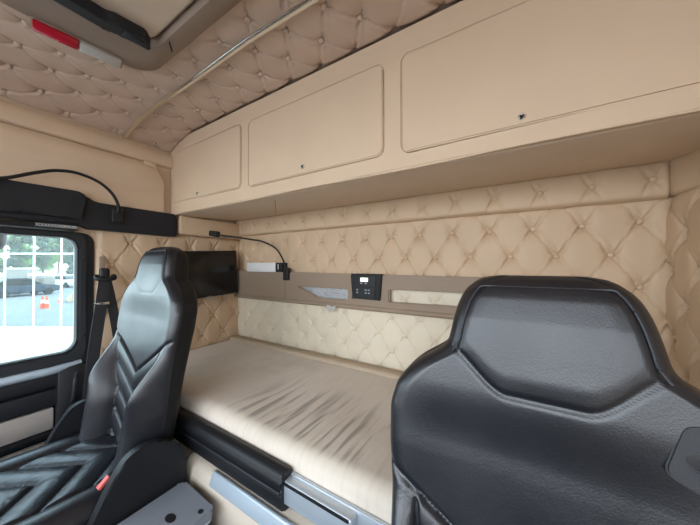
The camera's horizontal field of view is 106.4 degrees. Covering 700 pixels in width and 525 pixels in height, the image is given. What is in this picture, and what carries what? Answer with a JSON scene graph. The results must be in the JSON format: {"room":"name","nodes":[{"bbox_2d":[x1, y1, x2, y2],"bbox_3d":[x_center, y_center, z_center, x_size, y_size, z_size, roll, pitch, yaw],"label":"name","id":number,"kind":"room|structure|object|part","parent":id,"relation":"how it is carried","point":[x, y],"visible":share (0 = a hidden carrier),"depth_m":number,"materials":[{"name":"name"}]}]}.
{"room":"vehicle interior","nodes":[
{"label":"vehicle interior","id":0,"kind":"room"},
{"bbox_2d":[0,95,241,457],"bbox_3d":[-1.431,0.252,1.035,0.115,2.115,2.380,0,-1,31],"label":"wall","id":1,"kind":"structure","parent":0,"point":[138,174],"depth_m":1.35,"materials":[{"name":"beige leather"}]},
{"bbox_2d":[0,234,7,249],"bbox_3d":[-1.607,-0.242,1.084,0.290,0.395,0.252,0,-1,31],"label":"mirror","id":2,"kind":"object","parent":1,"relation":"attached to","point":[3,238],"visible":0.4,"depth_m":1.20,"materials":[{"name":"black plastic"}]},
{"bbox_2d":[0,227,93,460],"bbox_3d":[-1.562,0.495,0.805,0.110,1.285,1.135,0,-1,31],"label":"door","id":3,"kind":"structure","parent":1,"relation":"in","point":[36,391],"depth_m":1.16,"materials":[{"name":"black plastic"}]},
{"bbox_3d":[-1.592,0.601,0.772,0.032,0.076,0.990,0,-1,31],"label":"map panel","id":4,"kind":"part","parent":3,"relation":"part of","materials":[{"name":"black plastic"}]},
{"bbox_3d":[-1.587,0.520,0.773,0.040,0.065,0.995,0,-1,31],"label":"trim","id":5,"kind":"part","parent":3,"relation":"part of","materials":[{"name":"black plastic"}]},
{"bbox_3d":[-1.546,0.476,0.824,0.053,0.047,1.004,0,-1,31],"label":"silver rail","id":6,"kind":"part","parent":3,"relation":"part of","materials":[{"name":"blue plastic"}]},
{"bbox_3d":[-1.559,0.158,0.803,0.020,0.600,1.088,0,-1,31],"label":"frame","id":7,"kind":"part","parent":3,"relation":"part of","materials":[{"name":"black plastic"}]},
{"bbox_3d":[-1.270,0.577,1.212,0.036,0.140,0.030,0,-1,31],"label":"pull handle","id":8,"kind":"part","parent":3,"relation":"part of","materials":[{"name":"black plastic"}]},
{"bbox_2d":[0,180,175,236],"bbox_3d":[-1.530,-0.241,0.790,0.092,0.188,1.850,0,-1,31],"label":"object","id":9,"kind":"object","parent":1,"relation":"attached to","point":[45,207],"visible":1,"depth_m":1.17,"materials":[{"name":"black plastic"}]},
{"bbox_2d":[0,169,123,223],"bbox_3d":[-1.276,-0.308,1.116,0.036,0.213,0.513,0,-1,27],"label":"gooseneck lamp","id":10,"kind":"object","parent":9,"relation":"attached to","point":[117,215],"visible":1,"depth_m":1.23,"materials":[{"name":"black rubber"}]},
{"bbox_2d":[82,256,118,398],"bbox_3d":[-1.194,0.516,1.260,0.073,1.093,0.230,0,-1,24],"label":"belt","id":11,"kind":"object","parent":1,"relation":"attached to","point":[105,296],"visible":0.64,"depth_m":1.24,"materials":[{"name":"black fabric"}]},
{"bbox_3d":[-1.060,0.203,1.648,0.051,0.765,0.823,0,-1,31],"label":"tufted panel","id":12,"kind":"part","parent":1,"relation":"part of","materials":[{"name":"leather"}]},
{"bbox_2d":[184,251,237,298],"bbox_3d":[-0.950,0.075,1.725,0.073,0.323,0.430,0,-1,33],"label":"television","id":13,"kind":"object","parent":1,"relation":"attached to","point":[210,273],"visible":0.77,"depth_m":1.73,"materials":[{"name":"black plastic"}]},
{"bbox_2d":[0,0,462,151],"bbox_3d":[-0.469,-0.743,0.428,2.400,0.136,2.430,0,-1,31],"label":"ceiling","id":14,"kind":"structure","parent":0,"point":[39,71],"depth_m":0.98,"materials":[{"name":"leather"}]},
{"bbox_2d":[0,0,241,70],"bbox_3d":[-0.624,-0.708,0.443,0.860,0.086,0.815,0,-1,31],"label":"roof hatch","id":15,"kind":"object","parent":14,"relation":"attached to","point":[146,34],"visible":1,"depth_m":0.75,"materials":[{"name":"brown plastic"}]},
{"bbox_2d":[30,15,123,68],"bbox_3d":[-0.855,-0.691,0.831,0.041,0.036,0.204,0,-1,39],"label":"marker light","id":16,"kind":"object","parent":15,"relation":"attached to","point":[41,27],"visible":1,"depth_m":0.81,"materials":[{"name":"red plastic"}]},
{"bbox_3d":[-0.715,-0.682,0.688,0.058,0.032,0.321,0,-1,36],"label":"handle","id":17,"kind":"part","parent":15,"relation":"part of","materials":[{"name":"black plastic"}]},
{"bbox_3d":[-0.576,-0.728,0.450,0.515,0.046,0.605,0,-1,31],"label":"lid","id":18,"kind":"part","parent":15,"relation":"part of","materials":[{"name":"beige plastic"}]},
{"bbox_2d":[122,0,318,138],"bbox_3d":[-0.253,-0.691,0.808,2.196,0.070,0.026,0,-1,31],"label":"trim","id":19,"kind":"structure","parent":14,"relation":"attached to","point":[304,4],"depth_m":0.90,"materials":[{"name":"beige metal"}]},
{"bbox_2d":[236,161,675,371],"bbox_3d":[0.134,0.256,1.407,2.400,2.115,0.113,0,-1,31],"label":"wall","id":20,"kind":"structure","parent":0,"point":[609,224],"depth_m":1.18,"materials":[{"name":"leather"}]},
{"bbox_3d":[-0.003,0.344,1.470,1.970,0.480,0.047,0,-1,31],"label":"tufted panel","id":21,"kind":"part","parent":20,"relation":"part of","materials":[{"name":"beige leather"}]},
{"bbox_2d":[234,270,482,319],"bbox_3d":[0.000,0.153,1.436,1.978,0.198,0.057,0,-1,31],"label":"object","id":22,"kind":"object","parent":20,"relation":"attached to","point":[269,286],"visible":0.5,"depth_m":1.42,"materials":[{"name":"beige plastic"}]},
{"bbox_2d":[209,230,290,279],"bbox_3d":[-0.636,-0.046,1.648,0.524,0.315,0.064,0,-1,2],"label":"gooseneck lamp","id":23,"kind":"object","parent":22,"relation":"attached to","point":[286,271],"visible":1,"depth_m":1.64,"materials":[{"name":"black plastic"}]},
{"bbox_3d":[-0.605,-0.065,1.655,0.419,0.225,0.035,0,-1,-1],"label":"flexible arm","id":24,"kind":"part","parent":23,"relation":"part of","materials":[{"name":"black rubber"}]},
{"bbox_2d":[247,263,286,271],"bbox_3d":[-0.567,0.032,1.782,0.345,0.062,0.058,0,-1,31],"label":"box","id":25,"kind":"object","parent":22,"relation":"on","point":[251,267],"visible":0.9,"depth_m":1.75,"materials":[{"name":"white plastic"}]},
{"bbox_2d":[304,287,347,298],"bbox_3d":[-0.131,0.162,1.511,0.350,0.115,0.006,0,-1,31],"label":"paper stack","id":26,"kind":"object","parent":22,"relation":"in","point":[321,292],"visible":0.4,"depth_m":1.50,"materials":[{"name":"white paper"}]},
{"bbox_2d":[326,305,335,311],"bbox_3d":[-0.105,0.260,1.466,0.070,0.040,0.006,0,-1,31],"label":"paper tag","id":27,"kind":"object","parent":22,"relation":"hanging from","point":[330,309],"visible":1,"depth_m":1.47,"materials":[{"name":"white paper"}]},
{"bbox_2d":[351,273,384,300],"bbox_3d":[0.091,0.124,1.360,0.181,0.138,0.052,0,-1,31],"label":"control panel","id":28,"kind":"object","parent":22,"relation":"attached to","point":[364,286],"visible":0.99,"depth_m":1.33,"materials":[{"name":"black plastic"}]},
{"bbox_2d":[171,0,699,220],"bbox_3d":[0.007,-0.510,1.203,2.276,0.447,0.498,0,-1,31],"label":"upper cabinet","id":29,"kind":"object","parent":20,"relation":"attached to","point":[470,94],"visible":0.99,"depth_m":0.76,"materials":[{"name":"plastic"}]},
{"bbox_3d":[-0.785,-0.505,1.411,0.635,0.302,0.017,0,-1,31],"label":"door","id":30,"kind":"part","parent":29,"relation":"part of","materials":[{"name":"beige plastic"}]},
{"bbox_3d":[-0.177,-0.501,1.040,0.676,0.302,0.017,0,-1,31],"label":"door","id":31,"kind":"part","parent":29,"relation":"part of","materials":[{"name":"beige plastic"}]},
{"bbox_3d":[0.472,-0.499,0.644,0.716,0.309,0.017,0,-1,31],"label":"door","id":32,"kind":"part","parent":29,"relation":"part of","materials":[{"name":"beige plastic"}]},
{"bbox_2d":[664,149,699,389],"bbox_3d":[0.502,0.241,-0.144,0.156,2.115,2.380,0,-1,31],"label":"wall","id":33,"kind":"structure","parent":0,"point":[682,243],"depth_m":0.77,"materials":[{"name":"beige leather"}]},
{"bbox_3d":[-0.456,1.329,0.430,2.400,0.050,2.380,0,-1,31],"label":"floor","id":34,"kind":"structure","parent":0,"visible":0},
{"bbox_2d":[0,247,197,524],"bbox_3d":[-0.918,0.621,0.835,0.556,1.374,0.659,0,-1,31],"label":"seat","id":35,"kind":"object","parent":34,"relation":"on","point":[113,452],"visible":1,"depth_m":0.89,"materials":[{"name":"black leather"}]},
{"bbox_2d":[0,435,117,524],"bbox_3d":[-0.955,0.665,0.775,0.311,0.049,0.520,0,-1,31],"label":"cushion","id":36,"kind":"object","parent":35,"relation":"on","point":[30,486],"depth_m":0.82,"materials":[{"name":"black leather"}]},
{"bbox_2d":[117,482,212,524],"bbox_3d":[-0.537,1.016,0.731,0.186,0.581,0.226,0,-1,31],"label":"storage box","id":37,"kind":"object","parent":34,"relation":"on","point":[182,504],"visible":1,"depth_m":0.77,"materials":[{"name":"grey plastic"}]},
{"bbox_2d":[186,451,315,524],"bbox_3d":[0.190,0.999,0.863,1.485,0.618,0.713,0,-1,31],"label":"bunk","id":38,"kind":"object","parent":34,"relation":"on","point":[233,503],"visible":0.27,"depth_m":0.80,"materials":[{"name":"beige plastic"}]},
{"bbox_2d":[283,471,388,524],"bbox_3d":[-0.090,0.641,1.079,2.165,0.103,0.721,0,-1,31],"label":"bunk bed","id":39,"kind":"object","parent":38,"relation":"on","point":[317,504],"visible":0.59,"depth_m":0.66,"materials":[{"name":"grey plastic"}]},
{"bbox_2d":[173,407,292,510],"bbox_3d":[-0.438,0.633,0.884,0.615,0.107,0.047,0,-1,31],"label":"rail","id":40,"kind":"object","parent":39,"relation":"attached to","point":[259,472],"visible":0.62,"depth_m":0.82,"materials":[{"name":"black plastic"}]},
{"bbox_2d":[179,335,402,524],"bbox_3d":[-0.082,0.597,1.093,2.165,0.148,0.666,0,-1,31],"label":"mattress","id":41,"kind":"object","parent":39,"relation":"on","point":[327,418],"visible":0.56,"depth_m":0.99,"materials":[{"name":"fabric"}]},
{"bbox_2d":[390,275,699,524],"bbox_3d":[0.163,0.661,0.183,0.556,1.282,0.659,0,-1,31],"label":"seat","id":42,"kind":"object","parent":34,"relation":"on","point":[546,400],"visible":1,"depth_m":0.38,"materials":[{"name":"black leather"}]},
{"bbox_3d":[0.418,0.227,0.295,0.091,0.090,0.033,0,-1,31],"label":"belt guide plate","id":43,"kind":"part","parent":42,"relation":"part of","materials":[{"name":"black plastic"}]},
{"label":"outside","id":44,"kind":"structure","parent":0,"visible":0},
{"bbox_2d":[0,328,72,361],"bbox_3d":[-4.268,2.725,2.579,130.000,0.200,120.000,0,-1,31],"label":"ground","id":45,"kind":"structure","parent":44,"point":[15,343],"depth_m":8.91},
{"bbox_2d":[0,236,73,327],"bbox_3d":[-13.685,0.089,10.800,5.823,5.230,0.030,0,-1,0],"label":"fence","id":46,"kind":"object","parent":45,"relation":"on","point":[4,253],"visible":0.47,"depth_m":10.78,"materials":[{"name":"white metal"}]},
{"bbox_2d":[66,293,72,301],"bbox_3d":[-19.028,2.231,19.561,4.203,1.374,2.780,0,-1,31],"label":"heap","id":47,"kind":"object","parent":45,"relation":"on","point":[70,297],"visible":0.02,"depth_m":18.60,"materials":[{"name":"white"}]},
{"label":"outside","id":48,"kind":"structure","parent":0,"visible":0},
{"bbox_2d":[0,276,72,325],"bbox_3d":[-57.757,3.022,44.206,117.211,0.020,34.601,0,-1,31],"label":"road","id":49,"kind":"structure","parent":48,"point":[18,312],"depth_m":14.91,"materials":[{"name":"grey asphalt"}]},
{"bbox_2d":[0,248,10,264],"bbox_3d":[-47.855,-1.702,33.403,4.399,9.272,4.710,0,-1,-8],"label":"tree","id":50,"kind":"object","parent":49,"relation":"on","point":[1,250],"visible":0.51,"depth_m":34.81,"materials":[{"name":"green plant"}]},
{"bbox_2d":[0,235,32,273],"bbox_3d":[-55.365,-2.919,43.266,4.570,11.889,4.746,0,-1,31],"label":"tree","id":51,"kind":"object","parent":49,"relation":"on","point":[15,245],"visible":0.41,"depth_m":42.82,"materials":[{"name":"green plant"}]},
{"bbox_2d":[6,268,38,278],"bbox_3d":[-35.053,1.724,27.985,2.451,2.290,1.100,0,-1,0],"label":"van","id":52,"kind":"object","parent":49,"relation":"on","point":[11,273],"depth_m":27.49,"materials":[{"name":"white metal"}]},
{"bbox_2d":[7,235,41,271],"bbox_3d":[-77.120,-1.731,61.910,5.513,9.876,6.386,0,-1,31],"label":"tree","id":53,"kind":"object","parent":49,"relation":"on","point":[28,262],"visible":0.22,"depth_m":61.46,"materials":[{"name":"green plant"}]},
{"bbox_2d":[0,278,59,297],"bbox_3d":[-27.711,2.053,21.975,1.800,1.516,4.387,0,-1,10],"label":"car","id":54,"kind":"object","parent":49,"relation":"on","point":[14,285],"visible":0.87,"depth_m":21.71,"materials":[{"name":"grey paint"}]},
{"bbox_2d":[39,295,44,308],"bbox_3d":[-18.349,2.360,15.638,0.210,0.780,0.210,0,-1,31],"label":"traffic cone","id":55,"kind":"object","parent":49,"relation":"on","point":[42,303],"visible":0.91,"depth_m":15.59,"materials":[{"name":"orange plastic"}]},
{"bbox_2d":[28,273,56,291],"bbox_3d":[-30.021,1.961,25.582,1.517,1.770,1.100,0,-1,0],"label":"stone pillar","id":56,"kind":"structure","parent":49,"relation":"on","point":[44,278],"depth_m":25.22,"materials":[{"name":"white"}]},
{"bbox_2d":[44,296,48,308],"bbox_3d":[-18.092,2.370,15.638,0.210,0.760,0.210,0,-1,31],"label":"traffic cone","id":57,"kind":"object","parent":49,"relation":"on","point":[46,306],"visible":1,"depth_m":15.59,"materials":[{"name":"orange plastic"}]},
{"bbox_2d":[35,237,59,272],"bbox_3d":[-60.729,-3.213,52.567,3.786,12.653,4.189,0,-1,31],"label":"tree","id":58,"kind":"object","parent":49,"relation":"on","point":[41,260],"visible":0.62,"depth_m":51.77,"materials":[{"name":"green plant"}]},
{"bbox_2d":[45,237,64,273],"bbox_3d":[-73.423,-2.780,66.381,7.268,12.054,6.181,0,-1,31],"label":"tree","id":59,"kind":"object","parent":49,"relation":"on","point":[55,258],"visible":0.28,"depth_m":65.13,"materials":[{"name":"green plant"}]},
{"bbox_2d":[54,238,73,273],"bbox_3d":[-38.813,-1.435,36.976,4.165,8.810,4.622,0,-1,-32],"label":"tree","id":60,"kind":"object","parent":49,"relation":"on","point":[67,246],"visible":0.16,"depth_m":36.19,"materials":[{"name":"green plant"}]},
{"bbox_2d":[55,274,72,287],"bbox_3d":[-33.609,2.139,30.982,4.387,1.516,1.800,0,-1,10],"label":"car","id":61,"kind":"object","parent":49,"relation":"on","point":[67,279],"visible":0.44,"depth_m":30.19,"materials":[{"name":"white paint"}]}
]}

